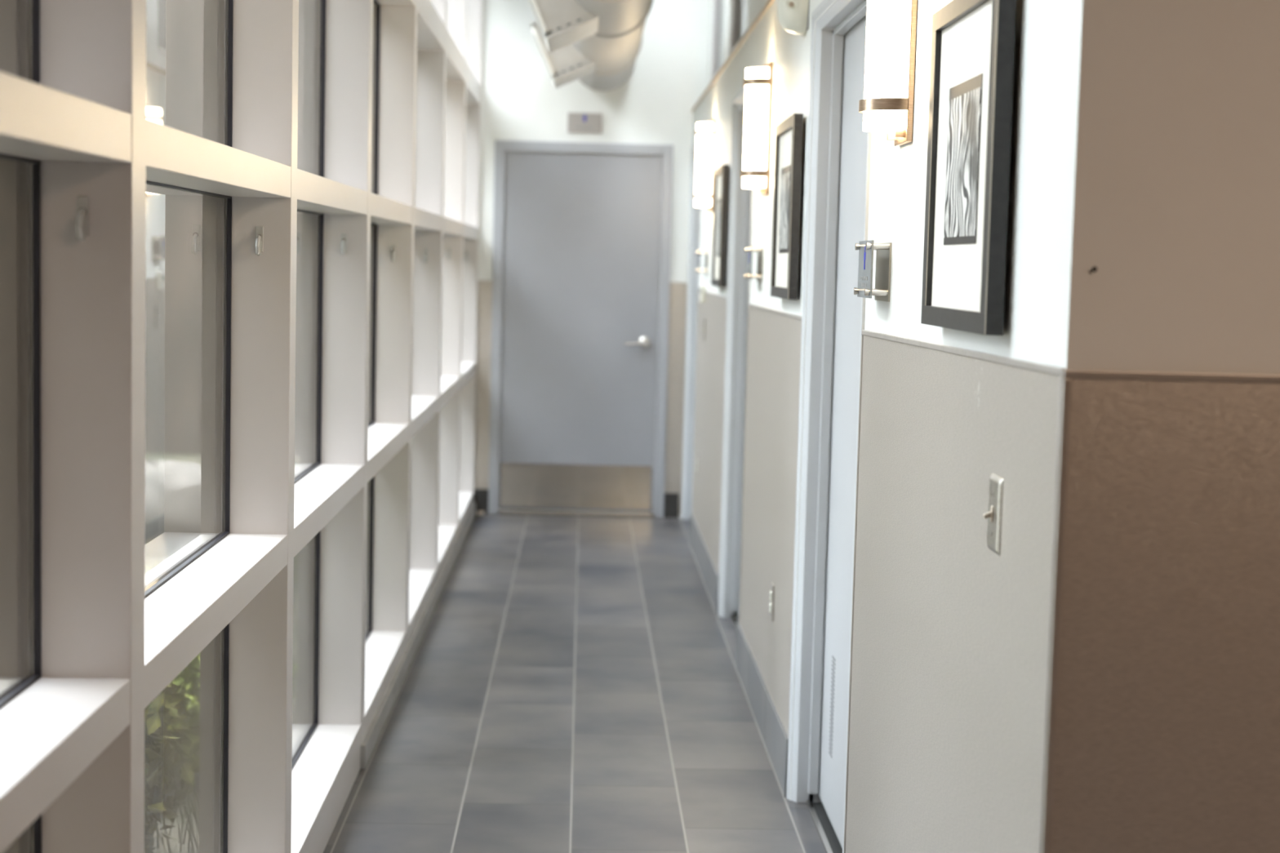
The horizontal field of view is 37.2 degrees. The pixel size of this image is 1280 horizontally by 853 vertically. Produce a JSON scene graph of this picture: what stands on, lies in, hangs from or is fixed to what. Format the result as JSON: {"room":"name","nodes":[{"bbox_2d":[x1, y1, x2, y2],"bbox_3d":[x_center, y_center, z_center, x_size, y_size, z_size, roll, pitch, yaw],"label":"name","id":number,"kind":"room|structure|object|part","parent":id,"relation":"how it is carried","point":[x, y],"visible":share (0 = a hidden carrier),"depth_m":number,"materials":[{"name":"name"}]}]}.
{"room":"office corridor","nodes":[
{"label":"office corridor","id":0,"kind":"room"},
{"bbox_2d":[0,0,146,852],"bbox_3d":[-0.784,-0.392,2.010,0.190,3.450,1.448,1,5,-2],"label":"window","id":1,"kind":"structure","parent":0,"point":[73,73],"depth_m":2.68,"materials":[{"name":"silver metal"}]},
{"bbox_3d":[-0.773,0.451,2.041,0.127,0.066,1.362,1,5,-2],"label":"sill","id":2,"kind":"part","parent":1,"relation":"part of","materials":[{"name":"white paint"}]},
{"bbox_2d":[75,195,89,241],"bbox_3d":[-0.778,-0.290,2.645,0.017,0.064,0.030,1,5,-2],"label":"coat hook","id":3,"kind":"object","parent":1,"relation":"attached to","point":[82,220],"visible":1,"depth_m":2.65,"materials":[{"name":"silver metal"}]},
{"bbox_3d":[-0.779,-0.281,2.645,0.012,0.045,0.029,1,5,-2],"label":"hook arm","id":4,"kind":"part","parent":3,"relation":"part of","materials":[{"name":"silver metal"}]},
{"bbox_2d":[144,0,298,852],"bbox_3d":[-0.827,-0.517,3.450,0.190,3.450,1.448,1,5,-2],"label":"window","id":5,"kind":"structure","parent":0,"point":[225,597],"depth_m":4.12,"materials":[{"name":"silver metal"}]},
{"bbox_3d":[-0.879,-0.073,3.445,0.006,0.724,1.354,1,5,-2],"label":"pane","id":6,"kind":"part","parent":5,"relation":"part of","materials":[{"name":"clear glass"}]},
{"bbox_3d":[-0.816,0.326,3.481,0.127,0.066,1.362,1,5,-2],"label":"sill","id":7,"kind":"part","parent":5,"relation":"part of","materials":[{"name":"white paint"}]},
{"bbox_2d":[255,226,263,255],"bbox_3d":[-0.821,-0.399,4.087,0.017,0.064,0.030,1,5,-2],"label":"coat hook","id":8,"kind":"object","parent":5,"relation":"attached to","point":[259,229],"visible":1,"depth_m":4.09,"materials":[{"name":"silver metal"}]},
{"bbox_3d":[-0.821,-0.390,4.087,0.012,0.045,0.029,1,5,-2],"label":"hook arm","id":9,"kind":"part","parent":8,"relation":"part of","materials":[{"name":"silver metal"}]},
{"bbox_2d":[290,0,373,852],"bbox_3d":[-0.869,-0.641,4.891,0.190,3.450,1.448,1,5,-2],"label":"window","id":10,"kind":"structure","parent":0,"point":[335,60],"depth_m":5.51,"materials":[{"name":"silver metal"}]},
{"bbox_3d":[-0.941,0.590,4.953,0.006,0.707,1.354,1,5,-2],"label":"pane","id":11,"kind":"part","parent":10,"relation":"part of","materials":[{"name":"clear glass"}]},
{"bbox_3d":[-0.921,-0.197,4.886,0.006,0.724,1.354,1,5,-2],"label":"pane","id":12,"kind":"part","parent":10,"relation":"part of","materials":[{"name":"clear glass"}]},
{"bbox_3d":[-0.901,-0.990,4.818,0.006,0.716,1.354,1,5,-2],"label":"pane","id":13,"kind":"part","parent":10,"relation":"part of","materials":[{"name":"clear glass"}]},
{"bbox_3d":[-0.878,1.014,4.991,0.127,0.135,1.362,1,5,-2],"label":"lowest sill","id":14,"kind":"part","parent":10,"relation":"part of","materials":[{"name":"white paint"}]},
{"bbox_3d":[-0.858,0.202,4.922,0.127,0.066,1.362,1,5,-2],"label":"sill","id":15,"kind":"part","parent":10,"relation":"part of","materials":[{"name":"white paint"}]},
{"bbox_2d":[341,232,346,254],"bbox_3d":[-0.863,-0.531,5.527,0.017,0.064,0.030,1,5,-2],"label":"coat hook","id":16,"kind":"object","parent":10,"relation":"attached to","point":[344,235],"visible":1,"depth_m":5.54,"materials":[{"name":"silver metal"}]},
{"bbox_3d":[-0.863,-0.522,5.527,0.012,0.045,0.029,1,5,-2],"label":"hook arm","id":17,"kind":"part","parent":16,"relation":"part of","materials":[{"name":"silver metal"}]},
{"bbox_2d":[364,0,417,737],"bbox_3d":[-0.911,-0.765,6.332,0.190,3.450,1.448,1,5,-2],"label":"window","id":18,"kind":"structure","parent":0,"point":[394,21],"depth_m":6.98,"materials":[{"name":"silver metal"}]},
{"bbox_3d":[-0.983,0.465,6.394,0.006,0.707,1.354,1,5,-2],"label":"pane","id":19,"kind":"part","parent":18,"relation":"part of","materials":[{"name":"clear glass"}]},
{"bbox_3d":[-0.963,-0.321,6.326,0.006,0.724,1.354,1,5,-2],"label":"pane","id":20,"kind":"part","parent":18,"relation":"part of","materials":[{"name":"clear glass"}]},
{"bbox_3d":[-0.944,-1.114,6.258,0.006,0.716,1.354,1,5,-2],"label":"pane","id":21,"kind":"part","parent":18,"relation":"part of","materials":[{"name":"clear glass"}]},
{"bbox_3d":[-0.920,0.890,6.432,0.127,0.135,1.362,1,5,-2],"label":"lowest sill","id":22,"kind":"part","parent":18,"relation":"part of","materials":[{"name":"white paint"}]},
{"bbox_3d":[-0.900,0.078,6.362,0.127,0.066,1.362,1,5,-2],"label":"sill","id":23,"kind":"part","parent":18,"relation":"part of","materials":[{"name":"white paint"}]},
{"bbox_2d":[391,244,395,262],"bbox_3d":[-0.905,-0.636,6.969,0.017,0.064,0.030,1,5,-2],"label":"coat hook","id":24,"kind":"object","parent":18,"relation":"attached to","point":[393,246],"visible":1,"depth_m":6.97,"materials":[{"name":"silver metal"}]},
{"bbox_3d":[-0.905,-0.627,6.969,0.012,0.045,0.029,1,5,-2],"label":"hook arm","id":25,"kind":"part","parent":24,"relation":"part of","materials":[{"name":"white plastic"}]},
{"bbox_2d":[360,502,475,768],"bbox_3d":[-0.912,0.740,8.557,0.016,0.072,5.790,1,5,-2],"label":"baseboard","id":26,"kind":"structure","parent":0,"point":[370,740],"depth_m":7.10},
{"bbox_2d":[408,0,446,642],"bbox_3d":[-0.953,-0.889,7.772,0.190,3.450,1.448,1,5,-2],"label":"window","id":27,"kind":"structure","parent":0,"point":[431,14],"depth_m":8.42,"materials":[{"name":"silver metal"}]},
{"bbox_3d":[-0.962,0.766,7.872,0.127,0.135,1.362,1,5,-2],"label":"lowest sill","id":28,"kind":"part","parent":27,"relation":"part of","materials":[{"name":"white paint"}]},
{"bbox_3d":[-0.942,-0.046,7.803,0.127,0.066,1.362,1,5,-2],"label":"sill","id":29,"kind":"part","parent":27,"relation":"part of","materials":[{"name":"white paint"}]},
{"bbox_2d":[424,248,428,262],"bbox_3d":[-0.948,-0.757,8.410,0.017,0.064,0.030,1,5,-2],"label":"coat hook","id":30,"kind":"object","parent":27,"relation":"attached to","point":[426,250],"visible":1,"depth_m":8.42,"materials":[{"name":"silver metal"}]},
{"bbox_3d":[-0.948,-0.748,8.410,0.012,0.045,0.029,1,5,-2],"label":"hook arm","id":31,"kind":"part","parent":30,"relation":"part of","materials":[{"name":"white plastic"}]},
{"bbox_2d":[437,0,467,578],"bbox_3d":[-0.995,-1.014,9.213,0.190,3.450,1.448,1,5,-2],"label":"window","id":32,"kind":"structure","parent":0,"point":[456,10],"depth_m":9.85,"materials":[{"name":"silver metal"}]},
{"bbox_3d":[-1.004,0.642,9.313,0.127,0.135,1.362,1,5,-2],"label":"lowest sill","id":33,"kind":"part","parent":32,"relation":"part of","materials":[{"name":"white paint"}]},
{"bbox_2d":[447,247,451,259],"bbox_3d":[-0.989,-0.896,9.849,0.017,0.064,0.030,1,5,-2],"label":"coat hook","id":34,"kind":"object","parent":32,"relation":"attached to","point":[449,253],"visible":1,"depth_m":9.86,"materials":[{"name":"silver metal"}]},
{"bbox_3d":[-0.984,-0.171,9.244,0.127,0.066,1.362,1,5,-2],"label":"sill","id":35,"kind":"part","parent":32,"relation":"part of","materials":[{"name":"white paint"}]},
{"bbox_2d":[458,0,482,533],"bbox_3d":[-1.037,-1.138,10.650,0.190,3.450,1.442,1,5,-2],"label":"window","id":36,"kind":"structure","parent":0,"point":[474,19],"depth_m":11.28,"materials":[{"name":"silver metal"}]},
{"bbox_3d":[-1.046,0.517,10.751,0.127,0.135,1.356,1,5,-2],"label":"lowest sill","id":37,"kind":"part","parent":36,"relation":"part of","materials":[{"name":"white paint"}]},
{"bbox_2d":[465,250,467,261],"bbox_3d":[-1.031,-1.015,11.284,0.017,0.064,0.030,1,5,-2],"label":"coat hook","id":38,"kind":"object","parent":36,"relation":"attached to","point":[466,251],"visible":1,"depth_m":11.28,"materials":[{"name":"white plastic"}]},
{"bbox_3d":[-1.026,-0.295,10.681,0.127,0.066,1.356,1,5,-2],"label":"sill","id":39,"kind":"part","parent":36,"relation":"part of","materials":[{"name":"white paint"}]},
{"bbox_2d":[323,514,826,852],"bbox_3d":[1.254,1.268,4.138,4.380,0.120,15.150,1,5,-2],"label":"floor","id":40,"kind":"structure","parent":0,"point":[570,684],"depth_m":6.37,"materials":[{"name":"tile"}]},
{"bbox_2d":[476,511,484,515],"bbox_3d":[-0.960,0.520,11.435,0.040,0.018,0.032,1,5,-2],"label":"block","id":41,"kind":"object","parent":40,"relation":"on","point":[477,512],"visible":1,"depth_m":11.42,"materials":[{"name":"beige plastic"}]},
{"bbox_2d":[477,0,709,517],"bbox_3d":[1.045,-1.155,11.453,4.450,3.450,0.150,1,5,-2],"label":"wall","id":42,"kind":"structure","parent":0,"point":[520,100],"depth_m":11.27,"materials":[{"name":"white paint"}]},
{"bbox_2d":[474,280,492,488],"bbox_3d":[-0.942,-0.183,11.400,0.089,1.385,0.007,1,5,-2],"label":"wainscot","id":43,"kind":"structure","parent":42,"relation":"attached to","point":[484,310],"depth_m":11.39,"materials":[{"name":"beige paint"}]},
{"bbox_2d":[473,488,678,518],"bbox_3d":[-0.385,0.465,11.470,1.235,0.150,0.012,1,5,-2],"label":"baseboard","id":44,"kind":"structure","parent":42,"relation":"attached to","point":[480,495],"depth_m":11.47,"materials":[{"name":"grey rubber"}]},
{"bbox_2d":[488,140,673,518],"bbox_3d":[-0.358,-0.572,11.361,1.058,2.235,0.094,1,5,-2],"label":"door","id":45,"kind":"structure","parent":42,"relation":"in","point":[580,277],"depth_m":11.38,"materials":[{"name":"grey paint"}]},
{"bbox_3d":[-0.388,0.362,11.460,0.910,0.267,0.003,1,5,-2],"label":"kick plate","id":46,"kind":"part","parent":45,"relation":"part of","materials":[{"name":"metal"}]},
{"bbox_3d":[-0.013,-0.504,11.363,0.157,0.072,0.066,1,5,-2],"label":"lever handle","id":47,"kind":"part","parent":45,"relation":"part of","materials":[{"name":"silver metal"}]},
{"bbox_2d":[567,112,602,133],"bbox_3d":[-0.327,-1.802,11.278,0.204,0.118,0.009,1,5,-2],"label":"door sign","id":48,"kind":"object","parent":42,"relation":"attached to","point":[577,122],"visible":1,"depth_m":11.28,"materials":[{"name":"grey plastic"}]},
{"bbox_2d":[664,282,687,515],"bbox_3d":[0.213,-0.165,11.436,0.105,1.400,0.007,1,5,-2],"label":"wainscot","id":49,"kind":"structure","parent":42,"relation":"attached to","point":[677,291],"depth_m":11.43,"materials":[{"name":"beige paint"}]},
{"bbox_2d":[682,0,1082,800],"bbox_3d":[0.515,-0.777,6.892,0.176,3.450,8.970,1,5,-2],"label":"wall","id":50,"kind":"structure","parent":0,"point":[1047,43],"depth_m":3.50,"materials":[{"name":"white paint"}]},
{"bbox_2d":[680,140,701,520],"bbox_3d":[0.383,-0.509,10.847,0.183,2.235,1.070,1,5,-2],"label":"door","id":51,"kind":"structure","parent":50,"relation":"in","point":[695,218],"depth_m":11.34,"materials":[{"name":"grey paint"}]},
{"bbox_3d":[0.410,-0.508,10.848,0.128,2.234,1.070,1,5,-2],"label":"stop moulding","id":52,"kind":"part","parent":51,"relation":"part of","materials":[{"name":"grey paint"}]},
{"bbox_2d":[696,249,708,274],"bbox_3d":[0.317,-0.839,9.687,0.050,0.124,0.180,1,5,-2],"label":"room sign","id":53,"kind":"object","parent":50,"relation":"attached to","point":[700,252],"visible":1,"depth_m":9.61,"materials":[{"name":"grey metal"}]},
{"bbox_3d":[0.303,-0.842,9.686,0.004,0.118,0.180,1,5,-2],"label":"glass plate","id":54,"kind":"part","parent":53,"relation":"part of","materials":[{"name":"clear glass"}]},
{"bbox_3d":[0.340,-0.836,9.688,0.004,0.120,0.180,1,5,-2],"label":"plate","id":55,"kind":"part","parent":53,"relation":"part of","materials":[{"name":"grey"}]},
{"bbox_2d":[699,284,706,302],"bbox_3d":[0.320,-0.679,9.731,0.027,0.090,0.080,1,5,-2],"label":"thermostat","id":56,"kind":"object","parent":50,"relation":"attached to","point":[702,295],"visible":1,"depth_m":9.69,"materials":[{"name":"white plastic"}]},
{"bbox_2d":[701,318,705,341],"bbox_3d":[0.321,-0.496,9.707,0.016,0.114,0.070,1,5,-2],"label":"light switch","id":57,"kind":"object","parent":50,"relation":"attached to","point":[704,322],"visible":1,"depth_m":9.67,"materials":[{"name":"plastic"}]},
{"bbox_3d":[0.327,-0.496,9.707,0.005,0.114,0.070,1,5,-2],"label":"plate","id":58,"kind":"part","parent":57,"relation":"part of","materials":[{"name":"metal"}]},
{"bbox_2d":[693,119,715,212],"bbox_3d":[0.314,-1.284,9.352,0.095,0.446,0.148,1,5,-2],"label":"wall lamp","id":59,"kind":"object","parent":50,"relation":"attached to","point":[705,132],"visible":1,"depth_m":9.30,"materials":[{"name":"white glass"}]},
{"bbox_3d":[0.356,-1.283,9.354,0.012,0.446,0.148,1,5,-2],"label":"plate","id":60,"kind":"part","parent":59,"relation":"part of","materials":[{"name":"brown metal"}]},
{"bbox_2d":[692,288,726,576],"bbox_3d":[0.331,0.032,9.301,0.008,1.378,2.100,1,5,-2],"label":"wainscot","id":61,"kind":"object","parent":50,"relation":"attached to","point":[710,353],"depth_m":9.14,"materials":[{"name":"beige paint"}]},
{"bbox_2d":[711,0,724,81],"bbox_3d":[0.463,-2.318,10.508,0.045,0.780,1.100,1,5,-2],"label":"window","id":62,"kind":"structure","parent":50,"relation":"in","point":[718,12],"depth_m":10.89,"materials":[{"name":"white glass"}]},
{"bbox_3d":[0.463,-2.318,10.508,0.006,0.700,1.020,1,5,-2],"label":"pane","id":63,"kind":"part","parent":62,"relation":"part of","materials":[{"name":"clear glass"}]},
{"bbox_2d":[711,164,728,287],"bbox_3d":[0.362,-0.895,8.524,0.034,0.530,0.530,1,5,-2],"label":"framed picture","id":64,"kind":"object","parent":50,"relation":"attached to","point":[720,196],"visible":1,"depth_m":8.34,"materials":[{"name":"black paint"}]},
{"bbox_2d":[715,202,720,253],"bbox_3d":[0.353,-0.890,8.524,0.001,0.225,0.252,1,5,-2],"label":"print","id":65,"kind":"object","parent":64,"relation":"attached to","point":[718,214],"depth_m":8.54},
{"bbox_2d":[692,0,773,112],"bbox_3d":[0.480,-1.491,6.829,0.082,0.024,8.970,1,5,-2],"label":"trim","id":66,"kind":"structure","parent":50,"relation":"attached to","point":[769,2],"depth_m":7.97,"materials":[{"name":"white wood"}]},
{"bbox_2d":[717,86,753,634],"bbox_3d":[0.475,-0.237,7.690,0.183,2.235,1.070,1,5,-2],"label":"door","id":67,"kind":"structure","parent":50,"relation":"in","point":[740,220],"depth_m":8.17,"materials":[{"name":"grey paint"}]},
{"bbox_3d":[0.502,-0.236,7.691,0.128,2.234,1.070,1,5,-2],"label":"stop moulding","id":68,"kind":"part","parent":67,"relation":"part of","materials":[{"name":"grey paint"}]},
{"bbox_2d":[689,513,788,797],"bbox_3d":[0.395,0.900,6.476,0.010,0.172,7.878,1,5,-2],"label":"baseboard","id":69,"kind":"structure","parent":50,"relation":"attached to","point":[774,735],"depth_m":6.49,"materials":[{"name":"grey rubber"}]},
{"bbox_2d":[730,0,748,53],"bbox_3d":[0.506,-2.189,9.014,0.045,0.780,1.100,1,5,-2],"label":"window","id":70,"kind":"structure","parent":50,"relation":"in","point":[740,7],"depth_m":9.39,"materials":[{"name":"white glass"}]},
{"bbox_3d":[0.507,-2.189,9.014,0.006,0.700,1.020,1,5,-2],"label":"pane","id":71,"kind":"part","parent":70,"relation":"part of","materials":[{"name":"clear glass"}]},
{"bbox_2d":[743,246,763,281],"bbox_3d":[0.402,-0.577,6.740,0.050,0.124,0.180,1,5,-2],"label":"room sign","id":72,"kind":"object","parent":50,"relation":"attached to","point":[748,276],"visible":1,"depth_m":6.70,"materials":[{"name":"grey metal"}]},
{"bbox_3d":[0.389,-0.580,6.739,0.004,0.118,0.180,1,5,-2],"label":"glass plate","id":73,"kind":"part","parent":72,"relation":"part of","materials":[{"name":"clear glass"}]},
{"bbox_3d":[0.425,-0.574,6.741,0.004,0.120,0.180,1,5,-2],"label":"plate","id":74,"kind":"part","parent":72,"relation":"part of","materials":[{"name":"grey"}]},
{"bbox_2d":[740,62,773,195],"bbox_3d":[0.397,-1.020,6.526,0.095,0.446,0.148,1,5,-2],"label":"wall lamp","id":75,"kind":"object","parent":50,"relation":"attached to","point":[757,82],"visible":1,"depth_m":6.47,"materials":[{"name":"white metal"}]},
{"bbox_3d":[0.438,-1.019,6.527,0.012,0.446,0.148,1,5,-2],"label":"plate","id":76,"kind":"part","parent":75,"relation":"part of","materials":[{"name":"brown metal"}]},
{"bbox_2d":[738,303,801,738],"bbox_3d":[0.418,0.295,6.309,0.008,1.368,1.770,1,5,-2],"label":"wainscot","id":77,"kind":"object","parent":50,"relation":"attached to","point":[773,359],"depth_m":6.15,"materials":[{"name":"beige paint"}]},
{"bbox_2d":[768,582,774,621],"bbox_3d":[0.416,0.555,6.015,0.010,0.114,0.070,1,5,-2],"label":"power outlet","id":78,"kind":"object","parent":50,"relation":"attached to","point":[772,587],"visible":1,"depth_m":5.99,"materials":[{"name":"white plastic"}]},
{"bbox_2d":[768,602,772,613],"bbox_3d":[0.413,0.574,6.016,0.006,0.028,0.038,1,5,-2],"label":"socket","id":79,"kind":"object","parent":78,"relation":"attached to","point":[771,603],"depth_m":6.00,"materials":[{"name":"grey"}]},
{"bbox_2d":[769,591,772,600],"bbox_3d":[0.414,0.535,6.013,0.006,0.028,0.038,1,5,-2],"label":"socket","id":80,"kind":"object","parent":78,"relation":"attached to","point":[771,592],"depth_m":6.00,"materials":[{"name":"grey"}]},
{"bbox_2d":[770,113,803,299],"bbox_3d":[0.442,-0.652,5.705,0.034,0.530,0.530,1,5,-2],"label":"framed picture","id":81,"kind":"object","parent":50,"relation":"attached to","point":[788,133],"visible":1,"depth_m":5.63,"materials":[{"name":"black paint"}]},
{"bbox_2d":[778,171,790,248],"bbox_3d":[0.434,-0.646,5.706,0.001,0.225,0.252,1,5,-2],"label":"print","id":82,"kind":"object","parent":81,"relation":"attached to","point":[785,175],"depth_m":5.69},
{"bbox_2d":[776,0,809,35],"bbox_3d":[0.439,-1.252,5.488,0.084,0.230,0.170,1,5,-2],"label":"detector","id":83,"kind":"object","parent":50,"relation":"attached to","point":[793,15],"visible":1,"depth_m":5.43,"materials":[{"name":"white plastic"}]},
{"bbox_3d":[0.480,-1.251,5.489,0.003,0.220,0.170,1,5,-2],"label":"mounting plate","id":84,"kind":"part","parent":83,"relation":"part of","materials":[{"name":"grey plastic"}]},
{"bbox_2d":[786,0,871,852],"bbox_3d":[0.559,0.011,4.817,0.183,2.235,1.160,1,5,-2],"label":"door","id":85,"kind":"structure","parent":50,"relation":"in","point":[841,150],"depth_m":5.28,"materials":[{"name":"grey paint"}]},
{"bbox_3d":[0.586,0.012,4.818,0.128,2.234,1.160,1,5,-2],"label":"stop moulding","id":86,"kind":"part","parent":85,"relation":"part of","materials":[{"name":"grey paint"}]},
{"bbox_2d":[853,240,892,302],"bbox_3d":[0.483,-0.325,3.958,0.050,0.124,0.180,1,5,-2],"label":"room sign","id":87,"kind":"object","parent":50,"relation":"attached to","point":[882,291],"visible":1,"depth_m":3.93,"materials":[{"name":"grey metal"}]},
{"bbox_3d":[0.469,-0.328,3.957,0.004,0.118,0.180,1,5,-2],"label":"glass plate","id":88,"kind":"part","parent":87,"relation":"part of","materials":[{"name":"clear glass"}]},
{"bbox_3d":[0.506,-0.322,3.958,0.004,0.120,0.180,1,5,-2],"label":"plate","id":89,"kind":"part","parent":87,"relation":"part of","materials":[{"name":"grey metal"}]},
{"bbox_2d":[858,0,917,146],"bbox_3d":[0.479,-0.776,3.697,0.095,0.446,0.148,1,5,-2],"label":"wall lamp","id":90,"kind":"object","parent":50,"relation":"attached to","point":[886,106],"visible":1,"depth_m":3.65,"materials":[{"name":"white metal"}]},
{"bbox_3d":[0.520,-0.775,3.699,0.012,0.446,0.148,1,5,-2],"label":"plate","id":91,"kind":"part","parent":90,"relation":"part of","materials":[{"name":"brown metal"}]},
{"bbox_2d":[843,329,1066,852],"bbox_3d":[0.504,0.538,3.390,0.008,1.385,1.770,1,5,-2],"label":"wainscot","id":92,"kind":"object","parent":50,"relation":"attached to","point":[948,705],"depth_m":3.16,"materials":[{"name":"beige paint"}]},
{"bbox_2d":[920,0,1017,335],"bbox_3d":[0.520,-0.420,3.018,0.034,0.530,0.530,1,5,-2],"label":"framed picture","id":93,"kind":"object","parent":50,"relation":"attached to","point":[971,77],"visible":1,"depth_m":2.96,"materials":[{"name":"black paint"}]},
{"bbox_2d":[943,86,981,237],"bbox_3d":[0.511,-0.415,3.019,0.001,0.225,0.252,1,5,-2],"label":"print","id":94,"kind":"object","parent":93,"relation":"attached to","point":[963,145],"depth_m":3.00},
{"bbox_2d":[982,473,1003,555],"bbox_3d":[0.520,0.130,2.822,0.020,0.115,0.076,1,5,-2],"label":"light switch","id":95,"kind":"object","parent":50,"relation":"attached to","point":[994,514],"visible":1,"depth_m":2.81,"materials":[{"name":"plastic"}]},
{"bbox_2d":[1066,0,1279,374],"bbox_3d":[2.043,-0.366,2.528,2.976,3.450,0.120,1,5,-2],"label":"wall","id":96,"kind":"structure","parent":0,"point":[1176,201],"depth_m":2.43,"materials":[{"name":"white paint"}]},
{"bbox_2d":[1092,266,1097,271],"bbox_3d":[0.582,-0.202,2.433,0.007,0.007,0.004,1,5,-2],"label":"plug","id":97,"kind":"object","parent":96,"relation":"attached to","point":[1094,268],"visible":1,"depth_m":2.43,"materials":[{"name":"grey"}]},
{"bbox_2d":[1041,369,1279,852],"bbox_3d":[2.017,0.649,2.551,2.981,1.383,0.007,1,5,-2],"label":"wainscot","id":98,"kind":"object","parent":96,"relation":"attached to","point":[1163,728],"depth_m":2.48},
{"bbox_3d":[1.406,-1.513,-0.677,4.500,0.850,6.030,1,5,-2],"label":"ceiling","id":99,"kind":"structure","parent":0,"visible":0},
{"bbox_2d":[527,0,653,91],"bbox_3d":[-0.179,-1.744,6.672,0.588,0.485,9.198,1,5,-2],"label":"air duct","id":100,"kind":"object","parent":99,"relation":"hanging from","point":[597,43],"visible":1,"depth_m":8.50,"materials":[{"name":"grey metal"}]},
{"bbox_3d":[-0.447,-1.781,8.148,0.101,0.227,0.520,1,5,-2],"label":"grille blade","id":101,"kind":"part","parent":100,"relation":"part of","materials":[{"name":"white paint"}]},
{"bbox_3d":[-0.498,-1.931,9.895,0.101,0.227,0.430,1,5,-2],"label":"grille blade","id":102,"kind":"part","parent":100,"relation":"part of","materials":[{"name":"white paint"}]},
{"label":"outside","id":103,"kind":"structure","parent":0,"visible":0},
{"bbox_2d":[144,453,200,852],"bbox_3d":[-30.871,-0.291,14.135,59.170,0.190,90.000,1,5,-2],"label":"ground","id":104,"kind":"structure","parent":103,"point":[196,459],"depth_m":5.38,"materials":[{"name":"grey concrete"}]},
{"bbox_2d":[144,681,199,852],"bbox_3d":[-1.451,0.779,4.641,0.808,0.832,0.810,1,5,-2],"label":"shrub","id":105,"kind":"object","parent":104,"relation":"on","point":[165,766],"visible":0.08,"depth_m":4.64,"materials":[{"name":"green plant"}]},
{"bbox_2d":[144,560,199,779],"bbox_3d":[-1.516,0.755,5.783,0.937,0.747,0.940,1,5,-2],"label":"shrub","id":106,"kind":"object","parent":104,"relation":"on","point":[188,678],"visible":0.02,"depth_m":5.59,"materials":[{"name":"green plant"}]},
{"bbox_2d":[144,460,200,557],"bbox_3d":[-2.634,0.476,10.211,0.820,0.613,0.956,1,5,-2],"label":"rock","id":107,"kind":"object","parent":104,"relation":"on","point":[172,488],"visible":0.27,"depth_m":9.89,"materials":[{"name":"stone"}]},
{"bbox_2d":[145,0,203,454],"bbox_3d":[-6.048,-2.482,15.224,9.150,5.300,1.500,1,5,-2],"label":"building","id":108,"kind":"structure","parent":104,"relation":"on","point":[174,28],"depth_m":14.84,"materials":[{"name":"silver metal"}]}
]}

